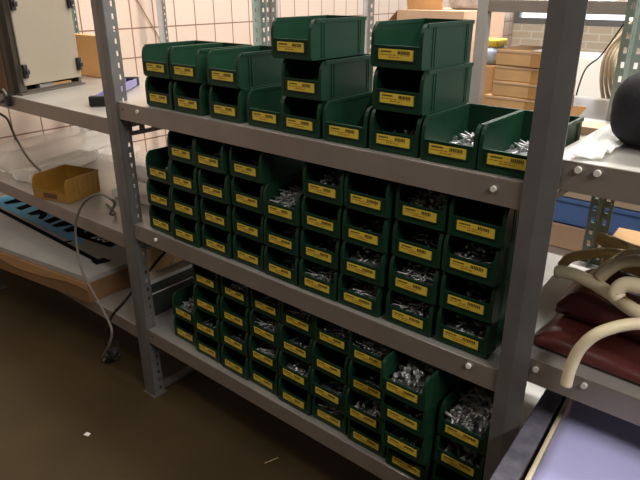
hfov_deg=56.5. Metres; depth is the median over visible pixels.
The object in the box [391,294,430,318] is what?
heap
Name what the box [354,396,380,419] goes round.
heap
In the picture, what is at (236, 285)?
heap
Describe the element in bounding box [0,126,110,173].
pack
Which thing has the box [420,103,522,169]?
bin
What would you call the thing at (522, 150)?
heap
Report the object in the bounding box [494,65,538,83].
carton
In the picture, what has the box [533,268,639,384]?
seat cushion
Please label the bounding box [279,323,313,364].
bin
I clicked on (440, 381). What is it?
bin
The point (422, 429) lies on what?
bin
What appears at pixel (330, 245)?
heap
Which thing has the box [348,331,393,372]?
bin
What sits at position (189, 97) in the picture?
bin
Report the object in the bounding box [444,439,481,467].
heap
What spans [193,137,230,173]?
bin
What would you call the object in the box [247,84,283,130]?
bin
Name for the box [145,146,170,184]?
bin
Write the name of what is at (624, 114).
bag
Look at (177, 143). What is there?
bin
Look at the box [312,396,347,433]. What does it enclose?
bin
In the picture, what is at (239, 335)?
heap
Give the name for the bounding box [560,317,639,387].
hose
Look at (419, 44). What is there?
bin
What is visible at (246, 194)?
bin
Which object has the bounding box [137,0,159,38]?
cable
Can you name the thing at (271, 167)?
bin
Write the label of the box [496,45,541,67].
carton
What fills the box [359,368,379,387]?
heap
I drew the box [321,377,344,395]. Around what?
heap
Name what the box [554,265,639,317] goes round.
hose
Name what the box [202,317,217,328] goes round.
heap
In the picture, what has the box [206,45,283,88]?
bin
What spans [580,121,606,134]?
tray
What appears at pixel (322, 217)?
bin
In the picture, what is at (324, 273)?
heap
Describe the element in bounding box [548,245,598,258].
shelf
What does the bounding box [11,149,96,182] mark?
pack
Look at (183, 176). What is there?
bin
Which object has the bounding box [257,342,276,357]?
heap
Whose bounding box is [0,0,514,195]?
wall
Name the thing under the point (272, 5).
shelving unit
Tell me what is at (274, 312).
bin
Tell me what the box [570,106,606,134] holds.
carton
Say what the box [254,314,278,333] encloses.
heap
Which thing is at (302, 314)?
heap
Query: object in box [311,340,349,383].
bin
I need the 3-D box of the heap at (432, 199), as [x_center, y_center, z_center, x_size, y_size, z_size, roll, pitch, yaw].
[0.232,-0.073,1.137,0.096,0.046,0.153,18,29,36]
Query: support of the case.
on the shelving unit at (551, 166)
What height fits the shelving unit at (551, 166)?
1.950 m
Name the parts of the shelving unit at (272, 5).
post, post, post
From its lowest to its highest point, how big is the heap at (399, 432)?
0.038 m
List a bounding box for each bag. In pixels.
[448,0,477,9]
[486,47,505,63]
[609,73,639,146]
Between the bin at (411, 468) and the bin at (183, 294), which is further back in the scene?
the bin at (183, 294)
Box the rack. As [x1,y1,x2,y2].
[469,0,635,258]
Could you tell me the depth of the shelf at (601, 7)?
1.72 m
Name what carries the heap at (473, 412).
in the bin at (447, 429)
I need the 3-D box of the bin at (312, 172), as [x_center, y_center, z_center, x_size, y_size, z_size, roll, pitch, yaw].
[0.059,-0.139,1.262,0.107,0.074,0.174,18,29,36]
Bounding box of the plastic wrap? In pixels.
[131,159,147,182]
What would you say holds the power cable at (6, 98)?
hanging from the cabinet at (38, 47)
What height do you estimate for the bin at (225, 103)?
0.074 m
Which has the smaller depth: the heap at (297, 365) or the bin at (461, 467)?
the bin at (461, 467)
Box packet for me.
[488,38,507,46]
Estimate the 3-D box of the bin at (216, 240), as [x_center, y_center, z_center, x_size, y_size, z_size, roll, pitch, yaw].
[-0.209,-0.024,1.562,0.107,0.074,0.174,18,29,37]
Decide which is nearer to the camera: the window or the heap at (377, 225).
the heap at (377, 225)
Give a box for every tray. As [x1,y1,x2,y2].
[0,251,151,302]
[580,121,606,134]
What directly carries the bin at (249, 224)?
on the bin at (247, 251)
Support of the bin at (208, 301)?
on the bin at (199, 316)
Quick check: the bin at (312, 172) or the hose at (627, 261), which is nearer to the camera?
the hose at (627, 261)
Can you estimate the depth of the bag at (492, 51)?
2.04 m
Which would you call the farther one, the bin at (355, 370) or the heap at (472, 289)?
the bin at (355, 370)
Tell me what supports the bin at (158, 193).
on the bin at (160, 218)
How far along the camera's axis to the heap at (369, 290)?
1.27 m
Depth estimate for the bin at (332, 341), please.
1.35 m
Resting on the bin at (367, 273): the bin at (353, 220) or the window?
the bin at (353, 220)
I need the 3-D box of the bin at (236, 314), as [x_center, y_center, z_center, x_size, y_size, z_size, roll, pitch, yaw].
[-0.173,0.170,1.626,0.107,0.074,0.174,18,29,36]
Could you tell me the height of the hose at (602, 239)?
0.038 m
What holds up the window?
in the wall at (595, 38)
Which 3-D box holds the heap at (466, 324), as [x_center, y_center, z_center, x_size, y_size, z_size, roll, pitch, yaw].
[0.313,0.159,1.162,0.094,0.043,0.148,18,29,36]
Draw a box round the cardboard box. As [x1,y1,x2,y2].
[75,33,100,77]
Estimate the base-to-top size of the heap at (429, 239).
0.038 m
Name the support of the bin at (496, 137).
on the shelving unit at (551, 166)
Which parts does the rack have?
post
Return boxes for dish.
[97,145,139,161]
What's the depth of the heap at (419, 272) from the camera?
1.16 m
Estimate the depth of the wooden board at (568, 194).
1.88 m
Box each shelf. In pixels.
[488,0,635,14]
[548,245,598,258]
[573,95,609,120]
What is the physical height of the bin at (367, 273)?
0.074 m
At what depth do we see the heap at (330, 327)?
1.36 m
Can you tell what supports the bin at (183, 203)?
on the bin at (189, 231)
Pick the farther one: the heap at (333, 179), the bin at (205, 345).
the bin at (205, 345)
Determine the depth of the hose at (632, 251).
1.00 m
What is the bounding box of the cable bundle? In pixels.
[576,20,632,98]
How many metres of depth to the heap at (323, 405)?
1.44 m
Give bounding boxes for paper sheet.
[534,264,588,335]
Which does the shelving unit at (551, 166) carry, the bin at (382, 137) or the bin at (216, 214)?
the bin at (382, 137)
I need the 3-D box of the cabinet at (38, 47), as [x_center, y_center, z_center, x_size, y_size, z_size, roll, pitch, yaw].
[-1.073,-0.746,2.066,0.346,0.420,0.286,10,25,22]
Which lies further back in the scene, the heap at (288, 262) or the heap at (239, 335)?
the heap at (239, 335)
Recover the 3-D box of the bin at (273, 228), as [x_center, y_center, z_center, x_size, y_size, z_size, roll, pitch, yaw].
[-0.034,-0.035,1.397,0.107,0.074,0.174,18,29,36]
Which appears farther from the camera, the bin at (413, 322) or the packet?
the packet
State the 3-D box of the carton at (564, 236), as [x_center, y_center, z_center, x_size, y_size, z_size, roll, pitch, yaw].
[0.997,-0.054,2.092,0.600,0.085,0.400,18,29,36]
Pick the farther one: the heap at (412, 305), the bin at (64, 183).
the bin at (64, 183)
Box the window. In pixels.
[514,12,632,26]
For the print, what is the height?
0.001 m
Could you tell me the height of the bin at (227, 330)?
0.074 m
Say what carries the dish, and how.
on the shelving unit at (551, 166)
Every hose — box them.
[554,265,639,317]
[558,248,623,265]
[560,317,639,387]
[589,248,639,275]
[595,232,639,249]
[595,255,639,281]
[607,277,639,302]
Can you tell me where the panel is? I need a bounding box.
[490,389,566,479]
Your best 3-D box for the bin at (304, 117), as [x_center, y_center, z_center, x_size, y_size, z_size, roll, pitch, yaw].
[0.014,-0.272,1.256,0.107,0.074,0.174,18,29,37]
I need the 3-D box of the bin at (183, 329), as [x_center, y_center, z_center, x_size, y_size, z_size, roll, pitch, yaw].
[-0.347,0.245,1.831,0.107,0.074,0.174,18,29,37]
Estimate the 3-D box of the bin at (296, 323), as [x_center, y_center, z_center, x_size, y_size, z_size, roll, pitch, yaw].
[0.002,0.159,1.462,0.107,0.074,0.174,18,29,37]
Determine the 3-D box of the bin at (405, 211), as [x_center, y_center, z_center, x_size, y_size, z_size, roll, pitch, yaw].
[0.235,-0.086,1.136,0.107,0.074,0.174,18,29,36]
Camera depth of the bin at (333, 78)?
1.19 m
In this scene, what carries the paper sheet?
on the shelving unit at (551, 166)
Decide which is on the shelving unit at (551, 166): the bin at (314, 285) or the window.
the bin at (314, 285)
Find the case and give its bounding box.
[146,260,193,315]
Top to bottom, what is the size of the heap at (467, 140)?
0.036 m
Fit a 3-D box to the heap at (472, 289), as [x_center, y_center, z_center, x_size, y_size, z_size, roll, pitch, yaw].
[0.313,0.095,1.133,0.091,0.036,0.150,18,29,36]
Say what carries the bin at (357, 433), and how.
on the shelving unit at (551, 166)
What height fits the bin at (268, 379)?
0.074 m
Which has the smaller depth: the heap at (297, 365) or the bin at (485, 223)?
the bin at (485, 223)
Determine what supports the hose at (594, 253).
on the seat cushion
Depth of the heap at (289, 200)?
1.33 m
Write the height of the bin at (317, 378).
0.074 m
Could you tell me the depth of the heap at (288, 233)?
1.39 m
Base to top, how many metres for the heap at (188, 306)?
0.046 m
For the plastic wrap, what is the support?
on the shelving unit at (551, 166)
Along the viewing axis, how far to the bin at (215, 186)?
1.45 m
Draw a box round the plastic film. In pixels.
[570,125,623,159]
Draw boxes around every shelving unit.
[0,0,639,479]
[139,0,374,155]
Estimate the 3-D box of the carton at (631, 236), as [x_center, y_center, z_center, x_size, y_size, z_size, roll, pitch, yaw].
[0.744,0.050,1.268,0.240,0.068,0.130,16,28,34]
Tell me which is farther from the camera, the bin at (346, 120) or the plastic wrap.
the plastic wrap
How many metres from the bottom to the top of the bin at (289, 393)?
0.074 m
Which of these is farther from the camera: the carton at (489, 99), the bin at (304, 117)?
the carton at (489, 99)
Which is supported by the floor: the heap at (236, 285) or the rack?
the rack
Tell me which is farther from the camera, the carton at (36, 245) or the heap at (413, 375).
the carton at (36, 245)
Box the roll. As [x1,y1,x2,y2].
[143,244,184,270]
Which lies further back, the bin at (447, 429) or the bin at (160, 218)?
the bin at (160, 218)
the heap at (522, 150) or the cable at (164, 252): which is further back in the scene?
the cable at (164, 252)
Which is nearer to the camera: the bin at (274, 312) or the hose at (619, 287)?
the hose at (619, 287)
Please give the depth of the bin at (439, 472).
1.28 m
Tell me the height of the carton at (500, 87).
0.047 m
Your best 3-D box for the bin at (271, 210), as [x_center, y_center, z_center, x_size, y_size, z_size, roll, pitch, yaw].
[-0.033,-0.100,1.361,0.107,0.074,0.174,18,29,36]
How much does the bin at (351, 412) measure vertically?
0.074 m
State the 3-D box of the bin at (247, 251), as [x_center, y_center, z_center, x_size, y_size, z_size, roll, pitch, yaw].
[-0.119,0.004,1.496,0.107,0.074,0.174,18,29,37]
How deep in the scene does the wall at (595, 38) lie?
6.30 m
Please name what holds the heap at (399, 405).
in the bin at (422, 429)
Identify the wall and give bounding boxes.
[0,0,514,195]
[511,23,639,54]
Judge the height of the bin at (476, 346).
0.074 m
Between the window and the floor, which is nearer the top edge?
the window
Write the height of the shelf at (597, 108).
0.034 m
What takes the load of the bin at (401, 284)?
on the bin at (413, 322)
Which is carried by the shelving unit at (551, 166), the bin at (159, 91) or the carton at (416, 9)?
the bin at (159, 91)
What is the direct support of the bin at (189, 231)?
on the shelving unit at (551, 166)
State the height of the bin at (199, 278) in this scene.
0.074 m
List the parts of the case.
lid trim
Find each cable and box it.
[0,88,41,171]
[74,193,118,362]
[104,251,166,360]
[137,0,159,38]
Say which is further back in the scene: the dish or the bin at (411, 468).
the dish
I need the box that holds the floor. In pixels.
[0,268,382,479]
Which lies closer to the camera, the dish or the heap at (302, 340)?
the heap at (302, 340)
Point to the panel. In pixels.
(519, 458)
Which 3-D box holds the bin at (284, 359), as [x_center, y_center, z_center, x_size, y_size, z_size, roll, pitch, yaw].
[-0.009,0.297,1.516,0.107,0.074,0.174,18,29,37]
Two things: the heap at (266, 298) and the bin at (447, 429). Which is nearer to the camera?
the bin at (447, 429)
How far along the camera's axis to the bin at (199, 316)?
1.67 m
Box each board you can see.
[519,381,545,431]
[558,189,639,210]
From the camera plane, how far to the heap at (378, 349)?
1.28 m
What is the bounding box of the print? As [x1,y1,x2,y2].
[0,196,86,244]
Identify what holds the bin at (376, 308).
on the shelving unit at (551, 166)
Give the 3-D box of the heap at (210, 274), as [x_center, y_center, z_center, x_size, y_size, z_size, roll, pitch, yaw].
[-0.259,0.089,1.667,0.094,0.038,0.150,18,29,36]
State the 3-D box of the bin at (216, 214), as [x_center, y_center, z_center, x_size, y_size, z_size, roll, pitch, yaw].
[-0.206,-0.091,1.530,0.107,0.074,0.174,18,29,36]
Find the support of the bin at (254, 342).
on the bin at (268, 379)
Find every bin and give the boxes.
[31,164,99,203]
[142,40,220,78]
[145,76,175,109]
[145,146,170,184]
[146,178,171,211]
[149,204,172,235]
[167,130,195,165]
[169,42,251,82]
[169,159,199,194]
[170,187,201,220]
[171,213,202,247]
[172,283,194,325]
[173,80,211,115]
[174,316,195,345]
[192,263,220,293]
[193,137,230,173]
[193,284,221,318]
[193,308,221,341]
[195,331,221,362]
[198,168,232,204]
[200,197,233,231]
[202,223,234,258]
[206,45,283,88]
[209,82,281,122]
[220,276,250,307]
[220,296,251,331]
[220,320,250,356]
[221,344,249,379]
[229,145,305,183]
[231,171,302,213]
[232,205,264,243]
[233,234,265,271]
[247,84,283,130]
[248,334,280,372]
[249,309,281,347]
[249,359,279,395]
[250,288,281,321]
[263,172,303,226]
[264,217,302,256]
[264,246,301,285]
[271,15,366,60]
[278,351,312,391]
[278,377,312,415]
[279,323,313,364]
[281,54,372,100]
[281,91,370,138]
[281,302,314,337]
[299,258,340,300]
[300,228,342,269]
[301,196,344,238]
[303,162,347,205]
[310,368,347,411]
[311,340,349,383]
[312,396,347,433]
[314,316,350,355]
[323,91,372,147]
[338,272,388,317]
[340,241,392,286]
[342,207,395,253]
[344,171,398,218]
[344,387,382,434]
[347,418,385,457]
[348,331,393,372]
[348,360,381,403]
[369,103,466,157]
[370,18,474,70]
[372,62,473,115]
[379,349,460,411]
[380,378,463,438]
[381,419,437,465]
[385,289,439,337]
[386,446,434,479]
[388,255,443,304]
[392,219,446,268]
[395,183,452,231]
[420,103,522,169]
[432,462,468,479]
[434,432,485,479]
[435,307,505,358]
[437,379,526,455]
[439,272,510,323]
[441,232,515,286]
[447,195,519,248]
[477,110,583,178]
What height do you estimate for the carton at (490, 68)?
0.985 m
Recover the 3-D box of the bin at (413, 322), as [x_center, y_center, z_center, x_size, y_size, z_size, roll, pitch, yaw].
[0.228,0.118,1.227,0.107,0.074,0.174,18,29,37]
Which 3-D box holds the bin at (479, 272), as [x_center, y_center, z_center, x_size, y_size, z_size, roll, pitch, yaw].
[0.316,0.010,1.100,0.107,0.074,0.174,18,29,37]
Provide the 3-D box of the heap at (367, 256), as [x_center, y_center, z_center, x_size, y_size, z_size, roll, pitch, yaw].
[0.135,0.032,1.262,0.094,0.052,0.148,18,29,36]
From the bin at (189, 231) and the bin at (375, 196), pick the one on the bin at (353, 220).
the bin at (375, 196)
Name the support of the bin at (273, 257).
on the shelving unit at (551, 166)
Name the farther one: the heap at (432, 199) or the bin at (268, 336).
the bin at (268, 336)
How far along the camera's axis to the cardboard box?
2.36 m
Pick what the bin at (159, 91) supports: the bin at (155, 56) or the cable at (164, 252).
the bin at (155, 56)
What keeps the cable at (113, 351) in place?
on the floor
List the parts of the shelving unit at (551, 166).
post, shelf, shelf, shelf, plastic bracket, post, foot plate, rail, post, shelf, shelf, shelf, post, shelf, shelf, post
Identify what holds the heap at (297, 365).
in the bin at (284, 359)
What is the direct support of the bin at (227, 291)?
on the bin at (236, 314)
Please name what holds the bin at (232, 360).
on the shelving unit at (551, 166)
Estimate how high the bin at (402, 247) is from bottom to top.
0.074 m
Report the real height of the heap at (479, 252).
0.045 m
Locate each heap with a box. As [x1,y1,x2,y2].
[180,296,193,313]
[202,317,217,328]
[205,271,215,279]
[229,280,245,292]
[231,330,246,342]
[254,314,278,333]
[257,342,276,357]
[260,295,278,306]
[269,184,302,208]
[279,255,296,269]
[280,228,295,239]
[286,306,312,322]
[286,358,309,376]
[289,333,310,349]
[304,264,335,283]
[316,169,342,186]
[316,237,337,252]
[317,401,343,419]
[321,322,349,340]
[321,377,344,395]
[349,247,382,268]
[349,278,377,299]
[352,334,387,358]
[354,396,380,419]
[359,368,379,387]
[360,216,385,234]
[390,426,422,448]
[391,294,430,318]
[391,357,438,393]
[392,400,423,420]
[393,125,415,135]
[395,260,435,285]
[407,190,445,210]
[409,229,440,248]
[444,385,494,438]
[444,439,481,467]
[446,313,487,339]
[450,131,474,145]
[454,241,497,265]
[455,280,493,303]
[504,139,528,154]
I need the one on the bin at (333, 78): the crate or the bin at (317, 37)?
the bin at (317, 37)
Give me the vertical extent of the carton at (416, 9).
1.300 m
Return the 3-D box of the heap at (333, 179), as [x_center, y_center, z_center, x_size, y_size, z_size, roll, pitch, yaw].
[0.056,-0.125,1.264,0.094,0.043,0.148,18,29,36]
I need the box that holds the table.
[525,397,639,479]
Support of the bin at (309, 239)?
on the bin at (314, 285)
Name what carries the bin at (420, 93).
on the bin at (382, 137)
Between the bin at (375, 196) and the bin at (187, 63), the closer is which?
the bin at (375, 196)
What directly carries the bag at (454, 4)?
on the carton at (416, 9)
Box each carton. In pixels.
[0,195,151,302]
[388,0,504,61]
[482,64,496,104]
[484,93,574,110]
[492,80,575,99]
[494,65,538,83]
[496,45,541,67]
[549,222,612,250]
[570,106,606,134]
[601,228,639,276]
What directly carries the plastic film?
on the shelving unit at (551, 166)
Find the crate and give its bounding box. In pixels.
[553,196,639,234]
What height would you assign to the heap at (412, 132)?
0.031 m
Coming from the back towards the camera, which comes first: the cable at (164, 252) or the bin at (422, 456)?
the cable at (164, 252)
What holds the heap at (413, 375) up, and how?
in the bin at (440, 381)
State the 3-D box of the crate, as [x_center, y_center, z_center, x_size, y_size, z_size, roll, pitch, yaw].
[0.995,-0.135,2.055,0.570,0.090,0.406,18,29,36]
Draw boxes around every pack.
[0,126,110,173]
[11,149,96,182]
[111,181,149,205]
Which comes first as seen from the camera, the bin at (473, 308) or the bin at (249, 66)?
the bin at (473, 308)

